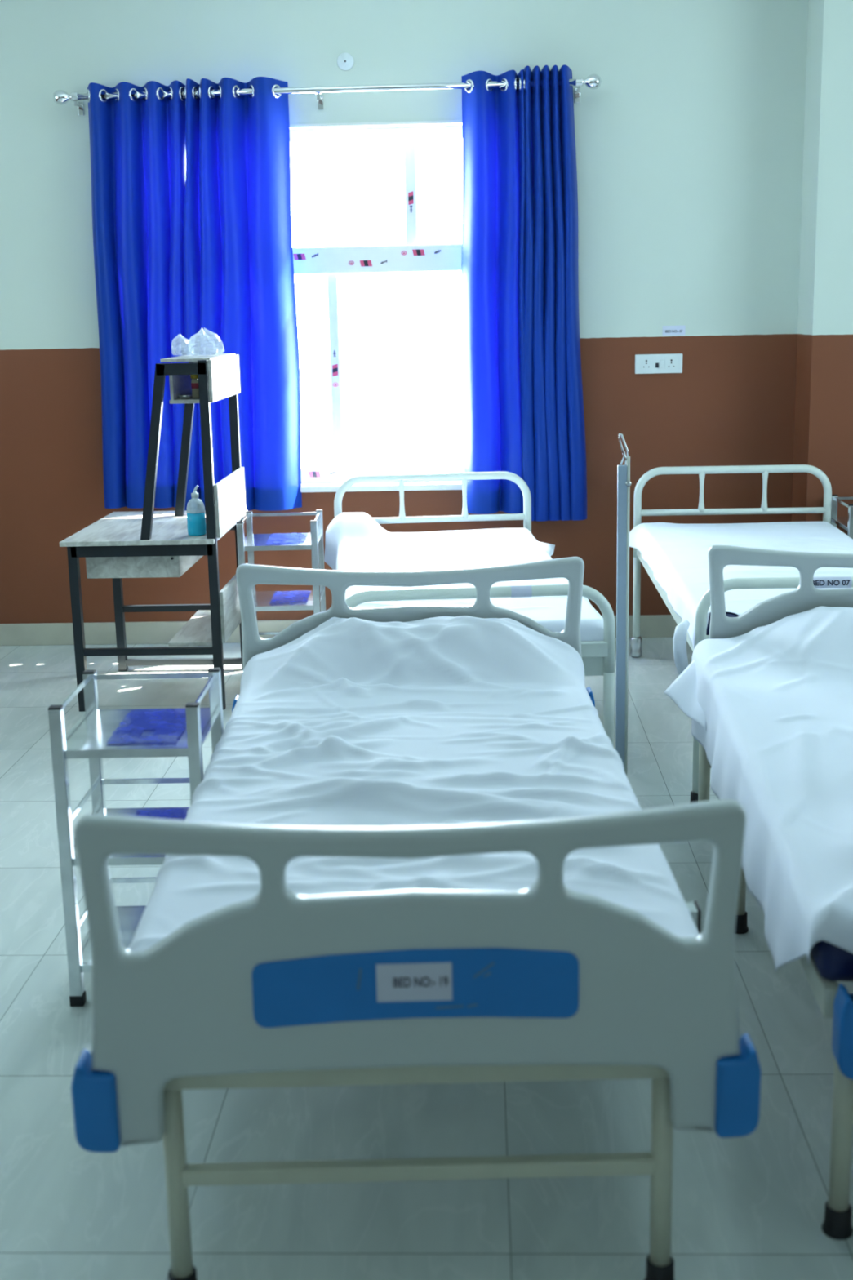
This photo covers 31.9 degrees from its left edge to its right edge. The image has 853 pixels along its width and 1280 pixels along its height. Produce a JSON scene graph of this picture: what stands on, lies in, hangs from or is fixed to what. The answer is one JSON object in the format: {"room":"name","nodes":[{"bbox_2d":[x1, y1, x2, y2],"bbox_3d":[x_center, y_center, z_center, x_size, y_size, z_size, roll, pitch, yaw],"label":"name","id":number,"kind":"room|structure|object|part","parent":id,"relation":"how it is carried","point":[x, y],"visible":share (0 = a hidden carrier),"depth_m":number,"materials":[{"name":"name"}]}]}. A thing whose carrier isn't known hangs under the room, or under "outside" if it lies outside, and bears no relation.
{"room":"hospital room","nodes":[
{"label":"hospital room","id":0,"kind":"room"},
{"bbox_2d":[0,0,808,623],"bbox_3d":[0.226,-1.516,6.687,8.000,3.050,0.220,-1,13,2],"label":"wall","id":1,"kind":"structure","parent":0,"point":[690,142],"depth_m":6.50,"materials":[{"name":"paint"}]},
{"bbox_2d":[53,74,601,115],"bbox_3d":[-0.427,-2.320,6.357,2.332,0.104,0.116,-1,13,2],"label":"curtain rod","id":2,"kind":"object","parent":1,"relation":"attached to","point":[593,82],"visible":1,"depth_m":6.32,"materials":[{"name":"silver metal"}]},
{"bbox_2d":[86,80,186,508],"bbox_3d":[-1.245,-1.487,6.553,0.468,1.811,0.127,-1,13,2],"label":"curtain","id":3,"kind":"object","parent":2,"relation":"hanging from","point":[138,148],"visible":0.91,"depth_m":6.50,"materials":[{"name":"blue fabric"}]},
{"bbox_2d":[182,76,302,511],"bbox_3d":[-0.847,-1.484,6.538,0.552,1.836,0.139,-1,13,2],"label":"curtain","id":4,"kind":"object","parent":2,"relation":"hanging from","point":[239,279],"visible":0.85,"depth_m":6.49,"materials":[{"name":"blue fabric"}]},
{"bbox_2d":[461,69,525,514],"bbox_3d":[0.298,-1.485,6.501,0.300,1.868,0.107,-1,13,2],"label":"curtain","id":5,"kind":"object","parent":2,"relation":"hanging from","point":[493,255],"visible":0.94,"depth_m":6.47,"materials":[{"name":"blue fabric"}]},
{"bbox_2d":[522,64,586,521],"bbox_3d":[0.555,-1.478,6.493,0.296,1.916,0.128,-1,13,2],"label":"curtain","id":6,"kind":"object","parent":2,"relation":"hanging from","point":[553,415],"visible":1,"depth_m":6.46,"materials":[{"name":"blue fabric"}]},
{"bbox_2d":[0,614,677,645],"bbox_3d":[-1.047,-0.036,6.941,5.400,0.104,0.012,-1,13,2],"label":"baseboard","id":7,"kind":"structure","parent":1,"relation":"attached to","point":[652,625],"depth_m":6.95,"materials":[{"name":"tile"}]},
{"bbox_2d":[337,52,354,71],"bbox_3d":[-0.346,-2.469,6.373,0.072,0.072,0.015,-1,13,2],"label":"disc","id":8,"kind":"object","parent":1,"relation":"attached to","point":[345,61],"visible":1,"depth_m":6.37,"materials":[{"name":"white plastic"}]},
{"bbox_2d":[289,120,465,492],"bbox_3d":[-0.423,-1.472,6.706,1.740,1.589,0.250,-1,13,2],"label":"window","id":9,"kind":"structure","parent":1,"relation":"in","point":[411,257],"depth_m":6.63,"materials":[{"name":"metal"},{"name":"white plastic"},{"name":"protective plastic film"}]},
{"bbox_2d":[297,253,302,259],"bbox_3d":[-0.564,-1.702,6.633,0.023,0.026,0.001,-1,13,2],"label":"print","id":10,"kind":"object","parent":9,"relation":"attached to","point":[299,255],"depth_m":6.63},
{"bbox_2d":[293,253,306,259],"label":"print","id":11,"kind":"object","parent":9,"relation":"attached to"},
{"bbox_2d":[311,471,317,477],"bbox_3d":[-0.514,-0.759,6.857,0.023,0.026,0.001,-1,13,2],"label":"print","id":12,"kind":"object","parent":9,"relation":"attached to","point":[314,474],"depth_m":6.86},
{"bbox_2d":[308,471,320,477],"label":"print","id":13,"kind":"object","parent":9,"relation":"attached to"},
{"bbox_2d":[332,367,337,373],"bbox_3d":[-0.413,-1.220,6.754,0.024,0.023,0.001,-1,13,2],"label":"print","id":14,"kind":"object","parent":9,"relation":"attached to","point":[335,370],"depth_m":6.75},
{"bbox_2d":[332,364,337,376],"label":"print","id":15,"kind":"object","parent":9,"relation":"attached to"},
{"bbox_2d":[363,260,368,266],"bbox_3d":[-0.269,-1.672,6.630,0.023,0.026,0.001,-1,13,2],"label":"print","id":16,"kind":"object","parent":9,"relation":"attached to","point":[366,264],"depth_m":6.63},
{"bbox_2d":[360,260,372,266],"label":"print","id":17,"kind":"object","parent":9,"relation":"attached to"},
{"bbox_3d":[-0.407,-0.710,6.875,1.740,0.028,0.250,-1,13,2],"label":"sill","id":18,"kind":"part","parent":9,"relation":"part of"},
{"bbox_2d":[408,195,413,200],"bbox_3d":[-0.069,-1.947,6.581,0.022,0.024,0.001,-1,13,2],"label":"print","id":19,"kind":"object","parent":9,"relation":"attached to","point":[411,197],"depth_m":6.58},
{"bbox_2d":[408,191,413,204],"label":"print","id":20,"kind":"object","parent":9,"relation":"attached to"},
{"bbox_2d":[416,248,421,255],"bbox_3d":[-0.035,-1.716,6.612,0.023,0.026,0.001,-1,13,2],"label":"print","id":21,"kind":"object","parent":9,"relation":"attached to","point":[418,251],"depth_m":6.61},
{"bbox_2d":[412,248,425,255],"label":"print","id":22,"kind":"object","parent":9,"relation":"attached to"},
{"bbox_2d":[635,353,682,373],"bbox_3d":[1.028,-1.221,6.603,0.209,0.084,0.019,-1,13,2],"label":"switchboard","id":23,"kind":"object","parent":1,"relation":"attached to","point":[673,362],"visible":1,"depth_m":6.60,"materials":[{"name":"white plastic"}]},
{"bbox_2d":[640,357,653,370],"bbox_3d":[0.972,-1.220,6.602,0.055,0.055,0.002,-1,13,2],"label":"socket","id":24,"kind":"object","parent":23,"relation":"attached to","point":[646,363],"depth_m":6.60,"materials":[{"name":"white plastic"}]},
{"bbox_2d":[659,360,664,368],"bbox_3d":[1.041,-1.218,6.597,0.020,0.036,0.007,-1,13,2],"label":"switch","id":25,"kind":"object","parent":23,"relation":"attached to","point":[661,362],"depth_m":6.59,"materials":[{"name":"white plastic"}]},
{"bbox_2d":[665,357,677,369],"bbox_3d":[1.082,-1.221,6.598,0.055,0.055,0.002,-1,13,2],"label":"socket","id":26,"kind":"object","parent":23,"relation":"attached to","point":[671,363],"depth_m":6.60,"materials":[{"name":"white plastic"}]},
{"bbox_2d":[662,325,685,335],"bbox_3d":[1.090,-1.363,6.577,0.100,0.042,0.002,-1,13,2],"label":"wall label","id":27,"kind":"object","parent":1,"relation":"attached to","point":[667,330],"visible":1,"depth_m":6.58,"materials":[{"name":"paper"}]},
{"bbox_2d":[0,637,852,1279],"bbox_3d":[0.105,1.027,2.516,8.400,0.100,9.670,-1,13,2],"label":"floor","id":28,"kind":"structure","parent":0,"point":[751,1206],"depth_m":2.76,"materials":[{"name":"tile"}]},
{"bbox_2d":[48,667,223,1006],"bbox_3d":[-0.638,0.440,3.415,0.324,0.688,0.349,-1,13,1],"label":"bedside table","id":29,"kind":"object","parent":28,"relation":"on","point":[98,735],"visible":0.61,"depth_m":3.31,"materials":[{"name":"metal"}]},
{"bbox_3d":[-0.785,0.472,3.260,0.027,0.669,0.027,-1,13,1],"label":"leg","id":30,"kind":"part","parent":29,"relation":"part of","materials":[{"name":"metal"}]},
{"bbox_3d":[-0.791,0.122,3.346,0.004,0.012,0.318,-1,13,1],"label":"guard rail","id":31,"kind":"part","parent":29,"relation":"part of","materials":[{"name":"silver metal"}]},
{"bbox_3d":[-0.780,0.617,3.455,0.004,0.012,0.318,-1,13,1],"label":"guard rail","id":32,"kind":"part","parent":29,"relation":"part of","materials":[{"name":"silver metal"}]},
{"bbox_3d":[-0.786,0.373,3.401,0.004,0.012,0.318,-1,13,1],"label":"guard rail","id":33,"kind":"part","parent":29,"relation":"part of","materials":[{"name":"silver metal"}]},
{"bbox_3d":[-0.783,0.403,3.571,0.027,0.669,0.027,-1,13,1],"label":"leg","id":34,"kind":"part","parent":29,"relation":"part of","materials":[{"name":"metal"}]},
{"bbox_2d":[80,905,146,972],"bbox_3d":[-0.632,0.691,3.471,0.316,0.020,0.333,-1,13,1],"label":"shelf","id":35,"kind":"object","parent":29,"relation":"attached to","point":[129,917],"depth_m":3.49,"materials":[{"name":"metal"}]},
{"bbox_2d":[72,807,189,866],"bbox_3d":[-0.637,0.447,3.417,0.316,0.020,0.333,-1,13,1],"label":"shelf","id":36,"kind":"object","parent":29,"relation":"attached to","point":[171,813],"depth_m":3.51,"materials":[{"name":"metal"}]},
{"bbox_3d":[-0.633,0.579,3.609,0.293,0.012,0.004,-1,13,1],"label":"guard rail","id":37,"kind":"part","parent":29,"relation":"part of","materials":[{"name":"silver metal"}]},
{"bbox_2d":[63,707,220,758],"bbox_3d":[-0.642,0.208,3.364,0.316,0.020,0.333,-1,13,1],"label":"shelf","id":38,"kind":"object","parent":29,"relation":"attached to","point":[137,732],"depth_m":3.31,"materials":[{"name":"metal"}]},
{"bbox_3d":[-0.638,0.335,3.555,0.293,0.012,0.004,-1,13,1],"label":"guard rail","id":39,"kind":"part","parent":29,"relation":"part of","materials":[{"name":"silver metal"}]},
{"bbox_3d":[-0.643,0.085,3.499,0.293,0.012,0.004,-1,13,1],"label":"guard rail","id":40,"kind":"part","parent":29,"relation":"part of","materials":[{"name":"silver metal"}]},
{"bbox_3d":[-0.492,0.467,3.257,0.027,0.669,0.027,-1,13,1],"label":"leg","id":41,"kind":"part","parent":29,"relation":"part of","materials":[{"name":"metal"}]},
{"bbox_3d":[-0.498,0.116,3.342,0.004,0.012,0.318,-1,13,1],"label":"guard rail","id":42,"kind":"part","parent":29,"relation":"part of","materials":[{"name":"silver metal"}]},
{"bbox_3d":[-0.490,0.398,3.568,0.027,0.669,0.027,-1,13,1],"label":"leg","id":43,"kind":"part","parent":29,"relation":"part of","materials":[{"name":"metal"}]},
{"bbox_2d":[58,353,248,711],"bbox_3d":[-1.070,-0.466,6.037,0.603,1.336,0.860,-1,13,2],"label":"desk","id":44,"kind":"object","parent":28,"relation":"on","point":[148,543],"visible":0.87,"depth_m":5.73,"materials":[{"name":"black metal"}]},
{"bbox_3d":[-1.338,-0.046,5.741,0.034,0.655,0.034,-1,13,2],"label":"leg","id":45,"kind":"part","parent":44,"relation":"part of","materials":[{"name":"black metal"}]},
{"bbox_3d":[-1.317,-0.188,6.379,0.034,0.655,0.034,-1,13,2],"label":"leg","id":46,"kind":"part","parent":44,"relation":"part of","materials":[{"name":"black metal"}]},
{"bbox_3d":[-1.078,-0.342,5.666,0.540,0.044,0.034,-1,13,2],"label":"rail","id":47,"kind":"part","parent":44,"relation":"part of","materials":[{"name":"black metal"}]},
{"bbox_3d":[-1.116,-0.340,5.979,0.360,0.088,0.540,-1,13,2],"label":"drawer","id":48,"kind":"part","parent":44,"relation":"part of","materials":[{"name":"laminate"}]},
{"bbox_3d":[-1.069,0.044,5.752,0.540,0.026,0.026,-1,13,2],"label":"foot rail","id":49,"kind":"part","parent":44,"relation":"part of","materials":[{"name":"black metal"}]},
{"bbox_3d":[-1.023,-0.690,5.587,0.134,0.675,0.034,-1,13,2],"label":"slanted post","id":50,"kind":"part","parent":44,"relation":"part of","materials":[{"name":"black metal"}]},
{"bbox_3d":[-1.049,-0.137,6.381,0.540,0.026,0.026,-1,13,2],"label":"foot rail","id":51,"kind":"part","parent":44,"relation":"part of","materials":[{"name":"black metal"}]},
{"bbox_3d":[-0.903,-1.001,5.513,0.184,0.042,0.034,-1,13,2],"label":"rail","id":52,"kind":"part","parent":44,"relation":"part of","materials":[{"name":"black metal"}]},
{"bbox_2d":[171,337,191,355],"bbox_3d":[-0.951,-1.153,5.824,0.089,0.082,0.095,-5,13,-15],"label":"plastic bag","id":53,"kind":"object","parent":44,"relation":"on","point":[184,348],"visible":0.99,"depth_m":5.84,"materials":[{"name":"clear plastic"}]},
{"bbox_3d":[-0.941,-1.019,5.853,0.012,0.120,0.600,-1,13,2],"label":"rack panel","id":54,"kind":"part","parent":44,"relation":"part of","materials":[{"name":"laminate"}]},
{"bbox_3d":[-1.044,0.094,6.432,0.540,0.026,0.026,-1,13,2],"label":"floor rail","id":55,"kind":"part","parent":44,"relation":"part of","materials":[{"name":"black metal"}]},
{"bbox_2d":[177,394,191,399],"bbox_3d":[-0.911,-0.917,5.628,0.052,0.014,0.052,-1,13,2],"label":"dish","id":56,"kind":"object","parent":44,"relation":"on","point":[182,396],"visible":1,"depth_m":5.61,"materials":[{"name":"silver metal"}]},
{"bbox_3d":[-1.001,-0.832,6.224,0.134,0.675,0.034,-1,13,2],"label":"slanted post","id":57,"kind":"part","parent":44,"relation":"part of","materials":[{"name":"black metal"}]},
{"bbox_2d":[190,374,199,397],"bbox_3d":[-0.880,-0.969,5.677,0.032,0.094,0.032,-1,13,2],"label":"bottle","id":58,"kind":"object","parent":44,"relation":"on","point":[194,382],"visible":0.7,"depth_m":5.67,"materials":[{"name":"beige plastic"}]},
{"bbox_2d":[186,484,206,535],"bbox_3d":[-0.884,-0.498,5.721,0.072,0.191,0.072,-1,13,2],"label":"bottle","id":59,"kind":"object","parent":44,"relation":"on","point":[196,520],"visible":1,"depth_m":5.70,"materials":[{"name":"teal plastic"}]},
{"bbox_2d":[187,329,224,355],"bbox_3d":[-0.852,-1.157,5.778,0.139,0.105,0.130,-1,13,2],"label":"plastic bag","id":60,"kind":"object","parent":44,"relation":"on","point":[206,346],"visible":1,"depth_m":5.78,"materials":[{"name":"clear plastic"}]},
{"bbox_3d":[-0.811,-0.382,5.648,0.034,1.330,0.034,-1,13,2],"label":"leg","id":61,"kind":"part","parent":44,"relation":"part of","materials":[{"name":"black metal"}]},
{"bbox_3d":[-0.790,-1.028,5.846,0.014,0.155,0.660,-1,13,2],"label":"rack panel","id":62,"kind":"part","parent":44,"relation":"part of","materials":[{"name":"laminate"}]},
{"bbox_3d":[-0.780,-0.555,5.951,0.014,0.200,0.660,-1,13,2],"label":"panel","id":63,"kind":"part","parent":44,"relation":"part of","materials":[{"name":"laminate"}]},
{"bbox_3d":[-1.056,-0.484,6.304,0.540,0.044,0.034,-1,13,2],"label":"rail","id":64,"kind":"part","parent":44,"relation":"part of","materials":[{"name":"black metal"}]},
{"bbox_3d":[-0.771,-0.157,6.039,0.014,0.200,0.660,-1,13,2],"label":"modesty panel","id":65,"kind":"part","parent":44,"relation":"part of","materials":[{"name":"laminate"}]},
{"bbox_3d":[-0.790,-0.524,6.286,0.034,1.330,0.034,-1,13,2],"label":"leg","id":66,"kind":"part","parent":44,"relation":"part of","materials":[{"name":"black metal"}]},
{"bbox_2d":[235,509,326,661],"bbox_3d":[-0.587,-0.169,6.153,0.324,0.688,0.349,-1,13,0],"label":"bedside table","id":67,"kind":"object","parent":28,"relation":"on","point":[314,599],"visible":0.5,"depth_m":6.08,"materials":[{"name":"metal"}]},
{"bbox_3d":[-0.733,-0.137,5.997,0.027,0.669,0.027,-1,13,0],"label":"leg","id":68,"kind":"part","parent":67,"relation":"part of","materials":[{"name":"metal"}]},
{"bbox_3d":[-0.740,-0.487,6.082,0.004,0.012,0.318,-1,13,0],"label":"guard rail","id":69,"kind":"part","parent":67,"relation":"part of","materials":[{"name":"metal"}]},
{"bbox_3d":[-0.734,-0.206,6.308,0.027,0.669,0.027,-1,13,0],"label":"leg","id":70,"kind":"part","parent":67,"relation":"part of","materials":[{"name":"metal"}]},
{"bbox_3d":[-0.584,-0.030,6.347,0.293,0.012,0.004,-1,13,0],"label":"guard rail","id":71,"kind":"part","parent":67,"relation":"part of","materials":[{"name":"metal"}]},
{"bbox_2d":[244,533,322,551],"bbox_3d":[-0.592,-0.401,6.102,0.316,0.020,0.333,-1,13,0],"label":"shelf","id":72,"kind":"object","parent":67,"relation":"attached to","point":[280,541],"depth_m":6.02,"materials":[{"name":"metal"}]},
{"bbox_3d":[-0.594,-0.525,6.237,0.293,0.012,0.004,-1,13,0],"label":"guard rail","id":73,"kind":"part","parent":67,"relation":"part of","materials":[{"name":"metal"}]},
{"bbox_2d":[253,590,324,611],"bbox_3d":[-0.587,-0.162,6.155,0.316,0.020,0.333,-1,13,0],"label":"shelf","id":74,"kind":"object","parent":67,"relation":"attached to","point":[297,600],"depth_m":6.09,"materials":[{"name":"metal"}]},
{"bbox_3d":[-0.441,-0.143,5.996,0.027,0.669,0.027,-1,13,0],"label":"leg","id":75,"kind":"part","parent":67,"relation":"part of","materials":[{"name":"metal"}]},
{"bbox_3d":[-0.441,-0.212,6.307,0.027,0.669,0.027,-1,13,0],"label":"leg","id":76,"kind":"part","parent":67,"relation":"part of","materials":[{"name":"metal"}]},
{"bbox_2d":[71,556,761,1279],"bbox_3d":[-0.025,0.408,3.166,1.002,0.832,2.062,-1,13,0],"label":"hospital bed","id":77,"kind":"object","parent":28,"relation":"on","point":[546,980],"visible":0.83,"depth_m":2.15,"materials":[{"name":"beige plastic"}]},
{"bbox_3d":[-0.383,0.826,2.287,0.033,0.388,0.033,-1,13,0],"label":"leg","id":78,"kind":"part","parent":77,"relation":"part of","materials":[{"name":"beige metal"}]},
{"bbox_3d":[-0.039,0.033,4.107,0.948,0.508,0.040,-1,13,0],"label":"headboard","id":79,"kind":"part","parent":77,"relation":"part of","materials":[{"name":"beige plastic"}]},
{"bbox_3d":[-0.018,0.485,2.159,0.948,0.508,0.040,-1,13,0],"label":"footboard","id":80,"kind":"part","parent":77,"relation":"part of","materials":[{"name":"beige plastic"}]},
{"bbox_3d":[-0.015,0.497,2.139,0.468,0.115,0.004,-1,13,0],"label":"blue panel","id":81,"kind":"part","parent":77,"relation":"part of","materials":[{"name":"blue plastic"}]},
{"bbox_3d":[-0.015,0.640,2.250,0.778,0.048,0.034,-1,13,0],"label":"rail","id":82,"kind":"part","parent":77,"relation":"part of","materials":[{"name":"beige metal"}]},
{"bbox_3d":[0.361,0.809,2.291,0.033,0.388,0.033,-1,13,0],"label":"leg","id":83,"kind":"part","parent":77,"relation":"part of","materials":[{"name":"beige metal"}]},
{"bbox_2d":[685,902,698,929],"bbox_3d":[0.458,0.492,2.596,0.022,0.060,0.040,-1,13,0],"label":"socket","id":84,"kind":"object","parent":77,"relation":"attached to","point":[693,908],"depth_m":2.58,"materials":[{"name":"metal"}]},
{"bbox_3d":[0.471,0.490,2.596,0.004,0.064,0.044,-1,13,0],"label":"socket trim","id":85,"kind":"part","parent":77,"relation":"part of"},
{"bbox_3d":[-0.027,0.335,3.158,0.850,0.129,1.895,-1,13,0],"label":"mattress","id":86,"kind":"object","parent":77,"relation":"on","visible":0},
{"bbox_2d":[127,615,699,950],"bbox_3d":[-0.027,0.311,3.138,0.928,0.378,1.914,-1,13,0],"label":"sheet","id":87,"kind":"object","parent":86,"relation":"on","point":[353,722],"visible":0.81,"depth_m":3.15,"materials":[{"name":"white fabric"}]},
{"bbox_2d":[333,471,614,747],"bbox_3d":[0.087,-0.082,5.378,0.856,0.824,2.054,-2,13,-3],"label":"bed","id":88,"kind":"object","parent":28,"relation":"on","point":[597,656],"visible":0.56,"depth_m":4.42,"materials":[{"name":"white metal"}]},
{"bbox_3d":[0.028,-0.512,6.304,0.832,0.384,0.033,-2,13,-3],"label":"headboard","id":89,"kind":"part","parent":88,"relation":"part of","materials":[{"name":"white metal"}]},
{"bbox_3d":[0.028,-0.510,6.305,0.800,0.027,0.027,-2,13,-3],"label":"cross rail","id":90,"kind":"part","parent":88,"relation":"part of","materials":[{"name":"white metal"}]},
{"bbox_3d":[0.138,-0.023,4.367,0.832,0.266,0.033,-2,13,-3],"label":"footboard","id":91,"kind":"part","parent":88,"relation":"part of","materials":[{"name":"white metal"}]},
{"bbox_3d":[0.140,0.068,4.388,0.800,0.106,0.030,-2,13,-3],"label":"cross rail","id":92,"kind":"part","parent":88,"relation":"part of","materials":[{"name":"white metal"}]},
{"bbox_3d":[0.544,0.294,4.460,0.032,0.430,0.032,-2,13,-3],"label":"leg","id":93,"kind":"part","parent":88,"relation":"part of","materials":[{"name":"white metal"}]},
{"bbox_2d":[615,433,631,777],"bbox_3d":[0.562,-0.015,4.283,0.080,1.150,0.080,-1,13,2],"label":"pole","id":94,"kind":"object","parent":28,"relation":"on","point":[624,483],"visible":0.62,"depth_m":4.25,"materials":[{"name":"grey metal"}]},
{"bbox_3d":[0.565,-0.438,4.177,0.016,0.016,0.014,-1,13,2],"label":"knob","id":95,"kind":"part","parent":94,"relation":"part of","materials":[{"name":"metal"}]},
{"bbox_2d":[630,464,852,802],"bbox_3d":[1.261,-0.116,5.422,0.856,0.824,2.054,-1,13,3],"label":"bed","id":96,"kind":"object","parent":28,"relation":"on","point":[828,582],"visible":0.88,"depth_m":6.30,"materials":[{"name":"white metal"}]},
{"bbox_3d":[0.908,-0.157,6.453,0.032,0.430,0.032,-1,13,3],"label":"leg","id":97,"kind":"part","parent":96,"relation":"part of","materials":[{"name":"white metal"}]},
{"bbox_3d":[0.873,-0.173,5.425,0.033,0.046,1.966,-1,13,3],"label":"rail","id":98,"kind":"part","parent":96,"relation":"part of","materials":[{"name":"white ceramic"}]},
{"bbox_3d":[0.821,0.279,4.503,0.032,0.430,0.032,-1,13,3],"label":"leg","id":99,"kind":"part","parent":96,"relation":"part of","materials":[{"name":"white metal"}]},
{"bbox_2d":[706,612,738,635],"bbox_3d":[1.258,-0.226,5.391,0.770,0.112,1.930,-1,13,3],"label":"mattress","id":100,"kind":"object","parent":96,"relation":"on","point":[728,614],"visible":0.07,"depth_m":4.47,"materials":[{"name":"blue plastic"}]},
{"bbox_2d":[629,521,852,675],"bbox_3d":[1.229,-0.193,5.372,0.902,0.208,1.966,-1,13,3],"label":"sheet","id":101,"kind":"object","parent":100,"relation":"on","point":[677,553],"visible":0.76,"depth_m":5.59,"materials":[{"name":"white fabric"}]},
{"bbox_3d":[1.300,-0.548,6.348,0.832,0.384,0.033,-1,13,3],"label":"headboard","id":102,"kind":"part","parent":96,"relation":"part of","materials":[{"name":"white metal"}]},
{"bbox_3d":[1.300,-0.546,6.349,0.800,0.027,0.027,-1,13,3],"label":"cross rail","id":103,"kind":"part","parent":96,"relation":"part of","materials":[{"name":"white metal"}]},
{"bbox_3d":[1.214,-0.056,4.411,0.832,0.266,0.033,-1,13,3],"label":"footboard","id":104,"kind":"part","parent":96,"relation":"part of","materials":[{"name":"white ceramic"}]},
{"bbox_2d":[697,544,852,1239],"bbox_3d":[1.209,0.355,3.287,1.026,0.832,2.062,0,13,4],"label":"hospital bed","id":105,"kind":"object","parent":28,"relation":"on","point":[834,1002],"visible":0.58,"depth_m":4.17,"materials":[{"name":"beige plastic"}]},
{"bbox_3d":[0.797,0.358,4.280,0.033,0.388,0.033,0,13,4],"label":"leg","id":106,"kind":"part","parent":105,"relation":"part of","materials":[{"name":"beige metal"}]},
{"bbox_3d":[0.758,0.508,3.608,0.033,0.388,0.033,0,13,4],"label":"leg","id":107,"kind":"part","parent":105,"relation":"part of","materials":[{"name":"beige metal"}]},
{"bbox_2d":[663,605,852,971],"bbox_3d":[1.187,0.298,3.247,1.216,0.392,1.928,0,13,5],"label":"sheet","id":108,"kind":"object","parent":105,"relation":"on","point":[770,707],"visible":0.95,"depth_m":3.25,"materials":[{"name":"white fabric"}]},
{"bbox_3d":[1.270,-0.021,4.226,0.948,0.508,0.040,0,13,4],"label":"headboard","id":109,"kind":"part","parent":105,"relation":"part of","materials":[{"name":"beige plastic"}]},
{"bbox_3d":[0.711,0.374,3.324,0.026,0.050,1.920,0,13,4],"label":"rail","id":110,"kind":"part","parent":105,"relation":"part of","materials":[{"name":"beige metal"}]},
{"bbox_2d":[810,940,852,981],"bbox_3d":[1.225,0.288,3.264,1.040,0.124,1.895,0,13,5],"label":"mattress","id":111,"kind":"object","parent":105,"relation":"on","point":[833,962],"visible":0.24,"depth_m":2.39,"materials":[{"name":"blue plastic"}]},
{"bbox_3d":[0.674,0.774,2.420,0.033,0.388,0.033,0,13,4],"label":"leg","id":112,"kind":"part","parent":105,"relation":"part of","materials":[{"name":"beige metal"}]},
{"bbox_2d":[831,494,852,538],"bbox_3d":[1.889,-0.251,6.287,0.324,0.688,0.349,-1,13,2],"label":"trolley","id":113,"kind":"object","parent":28,"relation":"on","point":[846,522],"visible":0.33,"depth_m":6.30,"materials":[{"name":"metal"}]},
{"bbox_3d":[1.748,-0.289,6.446,0.027,0.669,0.027,-1,13,2],"label":"leg","id":114,"kind":"part","parent":113,"relation":"part of","materials":[{"name":"metal"}]},
{"bbox_2d":[831,516,848,530],"bbox_3d":[1.884,-0.483,6.235,0.316,0.020,0.333,-1,13,2],"label":"shelf","id":115,"kind":"object","parent":113,"relation":"attached to","point":[842,522],"depth_m":6.30,"materials":[{"name":"metal"}]},
{"bbox_3d":[1.736,-0.570,6.221,0.004,0.012,0.318,-1,13,2],"label":"guard rail","id":116,"kind":"part","parent":113,"relation":"part of","materials":[{"name":"metal"}]},
{"bbox_3d":[1.887,-0.607,6.371,0.293,0.012,0.004,-1,13,2],"label":"guard rail","id":117,"kind":"part","parent":113,"relation":"part of","materials":[{"name":"metal"}]},
{"bbox_3d":[1.737,-0.220,6.136,0.027,0.669,0.027,-1,13,2],"label":"leg","id":118,"kind":"part","parent":113,"relation":"part of","materials":[{"name":"metal"}]},
{"bbox_2d":[791,0,852,534],"bbox_3d":[2.069,-1.483,6.365,0.893,3.050,0.300,-1,13,2],"label":"wall pillar","id":119,"kind":"structure","parent":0,"point":[824,425],"depth_m":6.25,"materials":[{"name":"paint"}]},
{"bbox_3d":[0.084,-0.194,5.357,0.770,0.112,1.910,-2,13,-3],"label":"mattress","id":120,"kind":"object","parent":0,"visible":0},
{"bbox_2d":[324,511,604,641],"bbox_3d":[0.083,-0.180,5.336,0.918,0.321,1.938,-2,13,-3],"label":"sheet","id":121,"kind":"object","parent":120,"relation":"on","point":[354,541],"visible":0.48,"depth_m":5.61,"materials":[{"name":"white fabric"}]}
]}

